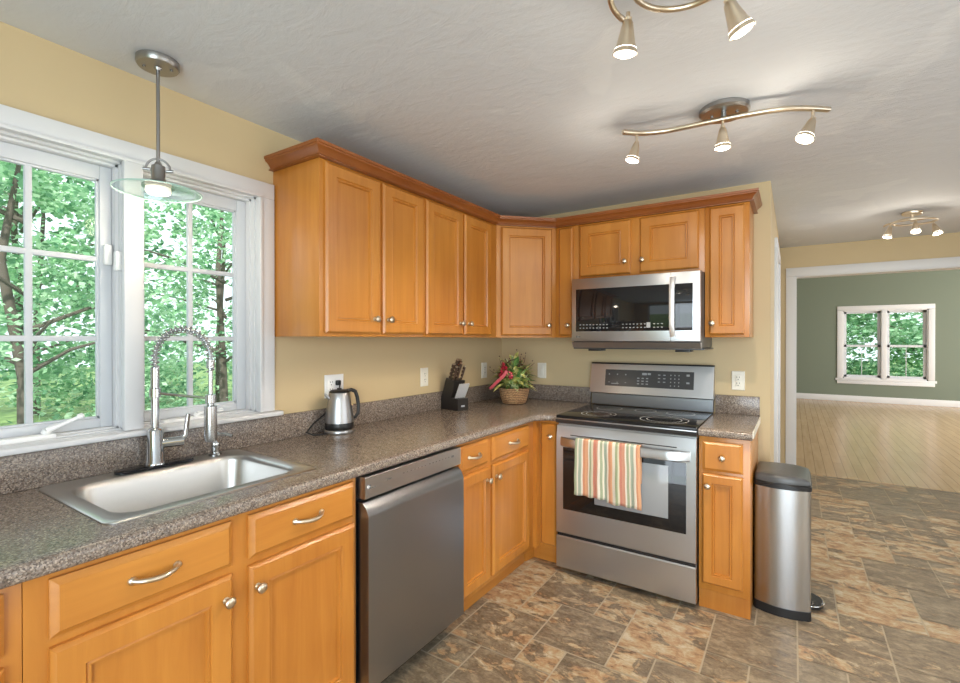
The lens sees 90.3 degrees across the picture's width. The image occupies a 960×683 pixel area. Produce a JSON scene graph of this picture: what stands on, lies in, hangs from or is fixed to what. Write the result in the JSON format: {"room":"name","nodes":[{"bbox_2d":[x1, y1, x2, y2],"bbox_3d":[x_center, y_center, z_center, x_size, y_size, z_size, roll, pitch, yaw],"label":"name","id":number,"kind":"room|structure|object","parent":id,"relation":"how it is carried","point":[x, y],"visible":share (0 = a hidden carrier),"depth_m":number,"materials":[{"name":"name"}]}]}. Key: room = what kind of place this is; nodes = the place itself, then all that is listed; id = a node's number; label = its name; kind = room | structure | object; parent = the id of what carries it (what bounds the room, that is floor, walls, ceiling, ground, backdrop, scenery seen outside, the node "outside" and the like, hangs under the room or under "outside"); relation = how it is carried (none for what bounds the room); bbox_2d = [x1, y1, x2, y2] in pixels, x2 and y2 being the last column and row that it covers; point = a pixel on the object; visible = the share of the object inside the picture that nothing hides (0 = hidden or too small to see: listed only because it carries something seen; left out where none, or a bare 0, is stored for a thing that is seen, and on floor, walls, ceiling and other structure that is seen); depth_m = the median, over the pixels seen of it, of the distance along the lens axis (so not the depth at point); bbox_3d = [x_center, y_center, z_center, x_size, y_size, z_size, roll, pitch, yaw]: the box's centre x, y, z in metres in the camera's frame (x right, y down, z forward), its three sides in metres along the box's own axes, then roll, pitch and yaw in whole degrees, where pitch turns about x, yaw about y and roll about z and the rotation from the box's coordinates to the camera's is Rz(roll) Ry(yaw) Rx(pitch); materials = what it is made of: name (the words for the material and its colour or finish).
{"room":"kitchen","nodes":[
{"label":"kitchen","id":0,"kind":"room"},
{"bbox_2d":[0,21,501,413],"bbox_3d":[-1.282,0.212,1.698,0.150,2.287,5.320,0,0,33],"label":"wall","id":1,"kind":"structure","parent":0,"point":[39,76],"depth_m":1.92,"materials":[{"name":"beige paint"}]},
{"bbox_2d":[0,129,123,447],"bbox_3d":[-1.411,-0.158,1.491,0.161,0.952,0.498,0,0,33],"label":"window","id":2,"kind":"structure","parent":1,"relation":"in","point":[29,152],"depth_m":1.61,"materials":[{"name":"white paint"}]},
{"bbox_2d":[0,104,274,430],"bbox_3d":[-1.213,-0.190,1.641,0.026,0.991,1.112,0,0,33],"label":"trim","id":3,"kind":"structure","parent":1,"relation":"attached to","point":[133,157],"depth_m":1.66,"materials":[{"name":"white paint"}]},
{"bbox_2d":[0,410,283,456],"bbox_3d":[-1.246,0.318,1.666,0.146,0.022,1.164,0,0,33],"label":"trim","id":4,"kind":"structure","parent":1,"relation":"attached to","point":[47,445],"depth_m":1.58,"materials":[{"name":"white paint"}]},
{"bbox_2d":[143,170,257,427],"bbox_3d":[-1.141,-0.160,1.902,0.161,0.952,0.493,0,0,33],"label":"window","id":5,"kind":"structure","parent":1,"relation":"in","point":[243,207],"depth_m":2.05,"materials":[{"name":"white paint"}]},
{"bbox_2d":[0,384,591,494],"bbox_3d":[-0.510,0.384,2.065,0.736,0.110,3.618,0,0,33],"label":"backsplash","id":6,"kind":"structure","parent":1,"relation":"attached to","point":[25,471],"depth_m":1.85,"materials":[{"name":"stone"}]},
{"bbox_2d":[324,374,342,397],"bbox_3d":[-0.729,0.222,2.394,0.009,0.114,0.116,0,0,33],"label":"wall outlet","id":7,"kind":"object","parent":1,"relation":"attached to","point":[329,380],"visible":0.69,"depth_m":2.37,"materials":[{"name":"white plastic"}]},
{"bbox_2d":[328,379,333,392],"bbox_3d":[-0.740,0.222,2.374,0.004,0.068,0.033,0,0,33],"label":"receptacle","id":8,"kind":"object","parent":7,"relation":"attached to","point":[330,381],"depth_m":2.37,"materials":[{"name":"grey plastic"}]},
{"bbox_2d":[273,157,422,336],"bbox_3d":[-0.585,-0.387,2.287,0.364,0.729,0.650,0,0,33],"label":"upper cabinet","id":9,"kind":"object","parent":1,"relation":"attached to","point":[348,243],"visible":1,"depth_m":2.08,"materials":[{"name":"brown wood"}]},
{"bbox_2d":[264,137,761,227],"bbox_3d":[0.292,-0.780,2.662,2.696,0.054,0.968,0,0,-17],"label":"crown molding","id":10,"kind":"structure","parent":9,"relation":"on","point":[316,147],"depth_m":2.59,"materials":[{"name":"brown wood"}]},
{"bbox_2d":[420,368,427,386],"bbox_3d":[-0.345,0.222,2.980,0.009,0.114,0.070,0,0,33],"label":"wall outlet","id":11,"kind":"object","parent":1,"relation":"attached to","point":[423,371],"visible":1,"depth_m":2.97,"materials":[{"name":"beige plastic"}]},
{"bbox_2d":[423,371,426,382],"bbox_3d":[-0.344,0.222,2.979,0.004,0.068,0.033,0,0,33],"label":"receptacle","id":12,"kind":"object","parent":11,"relation":"attached to","point":[424,372],"depth_m":2.98,"materials":[{"name":"grey plastic"}]},
{"bbox_2d":[423,197,495,337],"bbox_3d":[-0.205,-0.389,2.867,0.364,0.729,0.734,0,0,33],"label":"upper cabinet","id":13,"kind":"object","parent":1,"relation":"attached to","point":[459,248],"visible":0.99,"depth_m":2.72,"materials":[{"name":"brown wood"}]},
{"bbox_2d":[481,362,486,377],"bbox_3d":[0.033,0.214,3.557,0.009,0.114,0.070,0,0,33],"label":"wall outlet","id":14,"kind":"object","parent":1,"relation":"attached to","point":[483,365],"visible":1,"depth_m":3.55,"materials":[{"name":"beige plastic"}]},
{"bbox_2d":[496,225,555,337],"bbox_3d":[0.261,-0.391,3.361,0.603,0.729,0.601,0,0,33],"label":"upper cabinet","id":15,"kind":"object","parent":1,"relation":"attached to","point":[525,256],"visible":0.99,"depth_m":3.13,"materials":[{"name":"brown wood"}]},
{"bbox_2d":[0,0,959,247],"bbox_3d":[1.730,-1.073,-0.234,9.600,0.300,10.200,0,0,33],"label":"ceiling","id":16,"kind":"structure","parent":0,"point":[501,107],"depth_m":1.73,"materials":[{"name":"paint"}]},
{"bbox_2d":[110,49,202,202],"bbox_3d":[-1.067,-0.708,1.584,0.255,0.444,0.255,0,0,33],"label":"pendant lamp","id":17,"kind":"object","parent":16,"relation":"hanging from","point":[157,63],"visible":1,"depth_m":1.57,"materials":[{"name":"silver metal"}]},
{"bbox_2d":[607,0,755,58],"bbox_3d":[0.446,-0.835,1.110,0.324,0.187,0.366,0,0,33],"label":"ceiling light","id":18,"kind":"object","parent":16,"relation":"attached to","point":[739,22],"visible":1,"depth_m":1.22,"materials":[{"name":"silver metal"}]},
{"bbox_2d":[622,97,830,163],"bbox_3d":[0.966,-0.840,1.919,0.747,0.183,0.184,0,0,27],"label":"track light","id":19,"kind":"object","parent":16,"relation":"attached to","point":[725,110],"visible":1,"depth_m":1.87,"materials":[{"name":"silver metal"}]},
{"bbox_2d":[882,210,942,238],"bbox_3d":[3.125,-0.847,3.449,0.290,0.183,0.265,0,0,-14],"label":"ceiling light","id":20,"kind":"object","parent":16,"relation":"attached to","point":[936,230],"visible":1,"depth_m":3.41,"materials":[{"name":"silver metal"}]},
{"bbox_2d":[502,181,771,462],"bbox_3d":[0.966,0.205,3.333,1.817,2.287,0.120,0,0,33],"label":"wall","id":21,"kind":"structure","parent":0,"point":[566,365],"depth_m":2.92,"materials":[{"name":"beige paint"}]},
{"bbox_2d":[538,363,545,377],"bbox_3d":[0.463,0.217,3.584,0.070,0.114,0.010,0,0,33],"label":"wall outlet","id":22,"kind":"object","parent":21,"relation":"attached to","point":[541,366],"visible":0.94,"depth_m":3.58,"materials":[{"name":"beige plastic"}]},
{"bbox_2d":[540,366,543,374],"bbox_3d":[0.462,0.217,3.583,0.033,0.068,0.004,0,0,33],"label":"receptacle","id":23,"kind":"object","parent":22,"relation":"attached to","point":[541,367],"depth_m":3.58,"materials":[{"name":"beige plastic"}]},
{"bbox_2d":[556,225,578,337],"bbox_3d":[0.645,-0.391,3.251,0.162,0.729,0.364,0,0,33],"label":"upper cabinet","id":24,"kind":"object","parent":21,"relation":"attached to","point":[567,238],"visible":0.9,"depth_m":3.13,"materials":[{"name":"brown wood"}]},
{"bbox_2d":[579,208,704,278],"bbox_3d":[1.025,-0.573,3.001,0.746,0.362,0.364,0,0,33],"label":"upper cabinet","id":25,"kind":"object","parent":21,"relation":"attached to","point":[672,241],"visible":0.94,"depth_m":2.85,"materials":[{"name":"brown wood"}]},
{"bbox_2d":[572,270,712,351],"bbox_3d":[0.996,-0.166,2.950,0.755,0.448,0.482,0,0,33],"label":"microwave","id":26,"kind":"object","parent":25,"relation":"attached to","point":[657,311],"visible":0.99,"depth_m":2.76,"materials":[{"name":"grey metal"}]},
{"bbox_2d":[580,322,662,328],"bbox_3d":[0.823,-0.095,2.822,0.492,0.031,0.001,0,0,33],"label":"print","id":27,"kind":"object","parent":26,"relation":"attached to","point":[583,325],"depth_m":2.82,"materials":[{"name":"grey"}]},
{"bbox_2d":[705,202,753,336],"bbox_3d":[1.429,-0.389,2.736,0.219,0.729,0.364,0,0,33],"label":"upper cabinet","id":28,"kind":"object","parent":21,"relation":"attached to","point":[729,229],"visible":1,"depth_m":2.62,"materials":[{"name":"brown wood"}]},
{"bbox_2d":[715,394,759,415],"bbox_3d":[1.545,0.381,2.870,0.236,0.110,0.019,0,0,33],"label":"backsplash","id":29,"kind":"structure","parent":21,"relation":"attached to","point":[730,404],"depth_m":2.86,"materials":[{"name":"stone"}]},
{"bbox_2d":[732,371,744,389],"bbox_3d":[1.552,0.235,2.871,0.070,0.114,0.009,0,0,33],"label":"wall outlet","id":30,"kind":"object","parent":21,"relation":"attached to","point":[738,377],"visible":1,"depth_m":2.87,"materials":[{"name":"beige plastic"}]},
{"bbox_2d":[735,375,740,385],"bbox_3d":[1.551,0.235,2.869,0.033,0.068,0.004,0,0,33],"label":"receptacle","id":31,"kind":"object","parent":30,"relation":"attached to","point":[737,377],"depth_m":2.87,"materials":[{"name":"beige plastic"}]},
{"bbox_2d":[381,474,959,682],"bbox_3d":[1.396,1.357,1.502,4.850,0.002,7.720,0,0,33],"label":"floor","id":32,"kind":"structure","parent":0,"point":[885,558],"depth_m":2.27,"materials":[{"name":"tile"}]},
{"bbox_2d":[0,583,21,682],"bbox_3d":[-1.349,0.921,0.851,0.666,0.874,0.664,0,0,33],"label":"base cabinet","id":33,"kind":"object","parent":32,"relation":"on","point":[10,597],"visible":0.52,"depth_m":0.96,"materials":[{"name":"brown wood"}]},
{"bbox_2d":[22,478,355,682],"bbox_3d":[-0.924,0.918,1.499,0.666,0.874,0.886,0,0,33],"label":"base cabinet","id":34,"kind":"object","parent":32,"relation":"on","point":[266,594],"visible":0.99,"depth_m":1.29,"materials":[{"name":"brown wood"}]},
{"bbox_2d":[355,446,463,682],"bbox_3d":[-0.504,0.913,2.114,0.639,0.858,0.596,0,0,33],"label":"dishwasher","id":35,"kind":"object","parent":32,"relation":"on","point":[409,515],"visible":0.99,"depth_m":1.88,"materials":[{"name":"grey metal"}]},
{"bbox_2d":[369,455,453,488],"bbox_3d":[-0.258,0.521,1.934,0.001,0.019,0.515,0,0,33],"label":"print","id":36,"kind":"object","parent":35,"relation":"attached to","point":[383,481],"depth_m":1.90,"materials":[{"name":"grey metal"}]},
{"bbox_2d":[456,422,532,610],"bbox_3d":[-0.132,0.913,2.707,0.666,0.874,0.800,0,0,33],"label":"base cabinet","id":37,"kind":"object","parent":32,"relation":"on","point":[497,468],"visible":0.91,"depth_m":2.49,"materials":[{"name":"brown wood"}]},
{"bbox_2d":[0,384,594,589],"bbox_3d":[-0.499,0.404,2.058,0.762,0.149,3.618,0,0,33],"label":"countertop","id":38,"kind":"structure","parent":37,"relation":"on","point":[41,535],"depth_m":1.64,"materials":[{"name":"stone"}]},
{"bbox_2d":[114,325,216,474],"bbox_3d":[-1.071,0.190,1.634,0.196,0.492,0.255,0,0,33],"label":"faucet","id":39,"kind":"object","parent":38,"relation":"on","point":[156,442],"visible":1,"depth_m":1.66,"materials":[{"name":"silver metal"}]},
{"bbox_2d":[39,449,315,524],"bbox_3d":[-0.944,0.528,1.545,0.529,0.184,0.616,0,0,33],"label":"sink","id":40,"kind":"object","parent":38,"relation":"in","point":[109,498],"visible":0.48,"depth_m":1.60,"materials":[{"name":"grey metal"}]},
{"bbox_2d":[209,432,232,456],"bbox_3d":[-0.993,0.390,1.822,0.089,0.090,0.044,0,0,16],"label":"soap dispenser","id":41,"kind":"object","parent":40,"relation":"on","point":[214,446],"visible":0.69,"depth_m":1.82,"materials":[{"name":"silver metal"}]},
{"bbox_2d":[324,388,359,434],"bbox_3d":[-0.671,0.330,2.301,0.153,0.215,0.140,0,0,3],"label":"electric kettle","id":42,"kind":"object","parent":38,"relation":"on","point":[339,417],"visible":1,"depth_m":2.25,"materials":[{"name":"silver metal"}]},
{"bbox_2d":[306,380,340,435],"bbox_3d":[-0.732,0.316,2.299,0.077,0.243,0.220,0,0,28],"label":"power cord","id":43,"kind":"object","parent":42,"relation":"attached to","point":[337,382],"visible":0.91,"depth_m":2.27,"materials":[{"name":"black plastic"}]},
{"bbox_2d":[441,377,467,410],"bbox_3d":[-0.163,0.333,3.064,0.090,0.203,0.161,0,0,-45],"label":"knife block","id":44,"kind":"object","parent":38,"relation":"on","point":[448,400],"visible":0.89,"depth_m":3.03,"materials":[{"name":"black wood"}]},
{"bbox_2d":[449,363,454,377],"bbox_3d":[-0.179,0.187,3.042,0.022,0.100,0.055,0,0,-45],"label":"kitchen knife","id":45,"kind":"object","parent":44,"relation":"on","point":[453,364],"visible":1,"depth_m":3.03,"materials":[{"name":"brown wood"}]},
{"bbox_2d":[452,366,457,379],"bbox_3d":[-0.158,0.199,3.021,0.022,0.091,0.051,0,0,-45],"label":"kitchen knife","id":46,"kind":"object","parent":44,"relation":"in","point":[456,367],"visible":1,"depth_m":3.01,"materials":[{"name":"brown wood"}]},
{"bbox_2d":[455,384,460,397],"bbox_3d":[-0.138,0.311,2.986,0.055,0.095,0.014,0,0,44],"label":"steak knife","id":47,"kind":"object","parent":44,"relation":"in","point":[459,386],"visible":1,"depth_m":2.98,"materials":[{"name":"silver metal"}]},
{"bbox_2d":[456,362,462,379],"bbox_3d":[-0.133,0.187,3.036,0.022,0.114,0.060,0,0,-45],"label":"kitchen knife","id":48,"kind":"object","parent":44,"relation":"on","point":[460,363],"visible":1,"depth_m":3.03,"materials":[{"name":"brown wood"}]},
{"bbox_2d":[460,365,465,379],"bbox_3d":[-0.109,0.199,3.049,0.020,0.095,0.051,0,0,-45],"label":"kitchen knife","id":49,"kind":"object","parent":44,"relation":"on","point":[464,366],"visible":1,"depth_m":3.04,"materials":[{"name":"brown wood"}]},
{"bbox_2d":[486,349,538,403],"bbox_3d":[0.226,0.243,3.355,0.349,0.380,0.374,0,0,33],"label":"flower basket","id":50,"kind":"object","parent":38,"relation":"on","point":[513,388],"visible":1,"depth_m":3.29,"materials":[{"name":"wicker"}]},
{"bbox_2d":[498,386,528,403],"bbox_3d":[0.240,0.378,3.358,0.222,0.109,0.222,0,0,33],"label":"basket","id":51,"kind":"object","parent":50,"relation":"attached to","point":[509,394],"depth_m":3.28,"materials":[{"name":"wicker"}]},
{"bbox_2d":[524,421,558,562],"bbox_3d":[0.310,0.910,3.295,0.762,0.874,0.665,0,0,33],"label":"base cabinet","id":52,"kind":"object","parent":32,"relation":"on","point":[544,432],"visible":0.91,"depth_m":2.88,"materials":[{"name":"brown wood"}]},
{"bbox_2d":[556,362,714,604],"bbox_3d":[0.928,0.747,2.847,0.770,1.204,0.684,0,0,33],"label":"stove","id":53,"kind":"object","parent":32,"relation":"on","point":[655,548],"visible":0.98,"depth_m":2.63,"materials":[{"name":"silver metal"}]},
{"bbox_2d":[574,437,641,510],"bbox_3d":[0.694,0.712,2.598,0.370,0.337,0.047,0,0,33],"label":"dish towel","id":54,"kind":"object","parent":53,"relation":"hanging from","point":[611,472],"visible":1,"depth_m":2.58,"materials":[{"name":"multicoloured fabric"}]},
{"bbox_2d":[556,403,712,436],"bbox_3d":[0.926,0.455,2.840,0.760,0.054,0.601,0,0,33],"label":"cooktop","id":55,"kind":"object","parent":53,"relation":"in","point":[627,419],"depth_m":2.70,"materials":[{"name":"grey glass"}]},
{"bbox_2d":[609,373,689,386],"bbox_3d":[1.082,0.244,3.090,0.508,0.078,0.017,0,0,33],"label":"control panel","id":56,"kind":"object","parent":53,"relation":"attached to","point":[615,379],"depth_m":3.08,"materials":[{"name":"black plastic"}]},
{"bbox_2d":[699,430,757,619],"bbox_3d":[1.364,0.913,2.604,0.228,0.874,0.664,0,0,33],"label":"base cabinet","id":57,"kind":"object","parent":32,"relation":"on","point":[727,467],"visible":0.98,"depth_m":2.36,"materials":[{"name":"brown wood"}]},
{"bbox_2d":[698,394,759,440],"bbox_3d":[1.377,0.401,2.609,0.241,0.149,0.640,0,0,33],"label":"countertop","id":58,"kind":"structure","parent":57,"relation":"on","point":[734,417],"depth_m":2.68,"materials":[{"name":"stone"}]},
{"bbox_2d":[754,461,824,621],"bbox_3d":[1.616,1.005,2.495,0.306,0.691,0.422,0,0,33],"label":"trash can","id":59,"kind":"object","parent":32,"relation":"on","point":[782,506],"visible":1,"depth_m":2.34,"materials":[{"name":"silver metal"}]},
{"bbox_2d":[771,193,779,461],"bbox_3d":[2.344,0.202,3.894,0.127,2.287,2.330,0,0,33],"label":"wall","id":60,"kind":"structure","parent":0,"point":[774,231],"depth_m":3.09,"materials":[{"name":"beige paint"}]},
{"bbox_2d":[774,237,780,462],"bbox_3d":[2.330,0.306,3.755,0.036,2.080,0.940,0,0,33],"label":"trim","id":61,"kind":"structure","parent":60,"relation":"attached to","point":[777,258],"depth_m":3.36,"materials":[{"name":"white paint"}]},
{"bbox_2d":[777,264,778,461],"bbox_3d":[2.324,0.338,3.759,0.022,1.998,0.796,0,0,33],"label":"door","id":62,"kind":"structure","parent":60,"relation":"in","point":[778,264],"depth_m":3.94,"materials":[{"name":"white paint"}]},
{"bbox_2d":[780,232,959,462],"bbox_3d":[3.231,0.199,4.796,6.400,2.287,0.150,0,0,33],"label":"wall","id":63,"kind":"structure","parent":0,"point":[944,245],"depth_m":4.52,"materials":[{"name":"beige paint"}]},
{"bbox_2d":[785,257,959,464],"bbox_3d":[4.230,0.307,4.136,2.664,2.075,0.178,0,0,33],"label":"trim","id":64,"kind":"structure","parent":63,"relation":"attached to","point":[947,263],"depth_m":4.75,"materials":[{"name":"white paint"}]},
{"bbox_2d":[796,398,959,492],"bbox_3d":[6.546,1.356,7.213,9.300,0.052,7.480,0,0,33],"label":"floor","id":65,"kind":"structure","parent":0,"point":[918,446],"depth_m":6.31,"materials":[{"name":"brown wood"}]},
{"bbox_2d":[796,269,959,400],"bbox_3d":[8.625,-0.431,10.285,9.400,3.500,0.150,0,0,33],"label":"wall","id":66,"kind":"structure","parent":0,"point":[818,299],"depth_m":10.33,"materials":[{"name":"green paint"}]},
{"bbox_2d":[843,310,880,378],"bbox_3d":[8.358,0.065,10.456,0.692,1.505,0.140,0,0,33],"label":"window","id":67,"kind":"structure","parent":66,"relation":"in","point":[878,376],"depth_m":10.42,"materials":[{"name":"white paint"}]},
{"bbox_2d":[796,393,959,406],"bbox_3d":[8.537,1.253,10.249,9.300,0.128,0.018,0,0,33],"label":"baseboard","id":68,"kind":"structure","parent":66,"relation":"attached to","point":[926,402],"depth_m":10.22,"materials":[{"name":"white paint"}]},
{"bbox_2d":[835,304,936,386],"bbox_3d":[8.659,0.076,10.247,1.664,1.705,0.160,0,0,33],"label":"trim","id":69,"kind":"structure","parent":66,"relation":"attached to","point":[931,382],"depth_m":10.17,"materials":[{"name":"white paint"}]},
{"bbox_2d":[887,309,927,380],"bbox_3d":[8.970,0.067,10.055,0.692,1.505,0.140,0,0,33],"label":"window","id":70,"kind":"structure","parent":66,"relation":"in","point":[924,345],"depth_m":9.96,"materials":[{"name":"white paint"}]},
{"label":"outside","id":71,"kind":"structure","parent":0,"visible":0},
{"bbox_2d":[0,362,922,425],"bbox_3d":[2.915,2.079,7.971,80.000,0.300,90.000,0,0,33],"label":"ground","id":72,"kind":"structure","parent":71,"point":[7,413],"depth_m":15.61,"materials":[{"name":"green plant"}]},
{"bbox_2d":[0,161,176,421],"bbox_3d":[-8.028,-1.515,8.530,5.058,6.905,4.688,0,0,33],"label":"tree","id":73,"kind":"object","parent":72,"relation":"on","point":[52,370],"visible":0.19,"depth_m":8.41,"materials":[{"name":"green plant"}]},
{"bbox_2d":[0,169,195,414],"bbox_3d":[-11.648,-2.655,12.534,7.374,9.204,8.329,0,0,-27],"label":"tree","id":74,"kind":"object","parent":72,"relation":"on","point":[43,218],"visible":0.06,"depth_m":12.44,"materials":[{"name":"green plant"}]},
{"bbox_2d":[0,161,204,424],"bbox_3d":[-5.456,-0.510,5.706,3.244,4.897,3.401,0,0,33],"label":"tree","id":75,"kind":"object","parent":72,"relation":"on","point":[10,317],"visible":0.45,"depth_m":5.78,"materials":[{"name":"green plant"}]},
{"bbox_2d":[53,195,231,408],"bbox_3d":[-4.548,-0.821,8.457,4.253,5.682,4.513,0,0,33],"label":"tree","id":76,"kind":"object","parent":72,"relation":"on","point":[218,217],"visible":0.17,"depth_m":7.65,"materials":[{"name":"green plant"}]},
{"bbox_2d":[78,194,231,409],"bbox_3d":[-6.596,-1.679,11.917,5.708,7.518,4.979,0,0,-35],"label":"tree","id":77,"kind":"object","parent":72,"relation":"on","point":[174,206],"visible":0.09,"depth_m":11.38,"materials":[{"name":"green plant"}]},
{"bbox_2d":[846,312,915,376],"bbox_3d":[9.743,-0.517,15.606,5.297,5.856,5.710,0,0,-11],"label":"tree","id":78,"kind":"object","parent":72,"relation":"on","point":[850,317],"visible":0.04,"depth_m":14.17,"materials":[{"name":"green plant"}]},
{"bbox_2d":[846,312,922,376],"bbox_3d":[12.940,-0.758,14.067,5.743,6.389,5.284,0,0,9],"label":"tree","id":79,"kind":"object","parent":72,"relation":"on","point":[913,335],"visible":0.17,"depth_m":13.19,"materials":[{"name":"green plant"}]},
{"bbox_2d":[846,312,922,373],"bbox_3d":[14.305,-2.369,19.208,7.982,9.637,7.116,0,0,-9],"label":"tree","id":80,"kind":"object","parent":72,"relation":"on","point":[912,318],"visible":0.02,"depth_m":18.23,"materials":[{"name":"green plant"}]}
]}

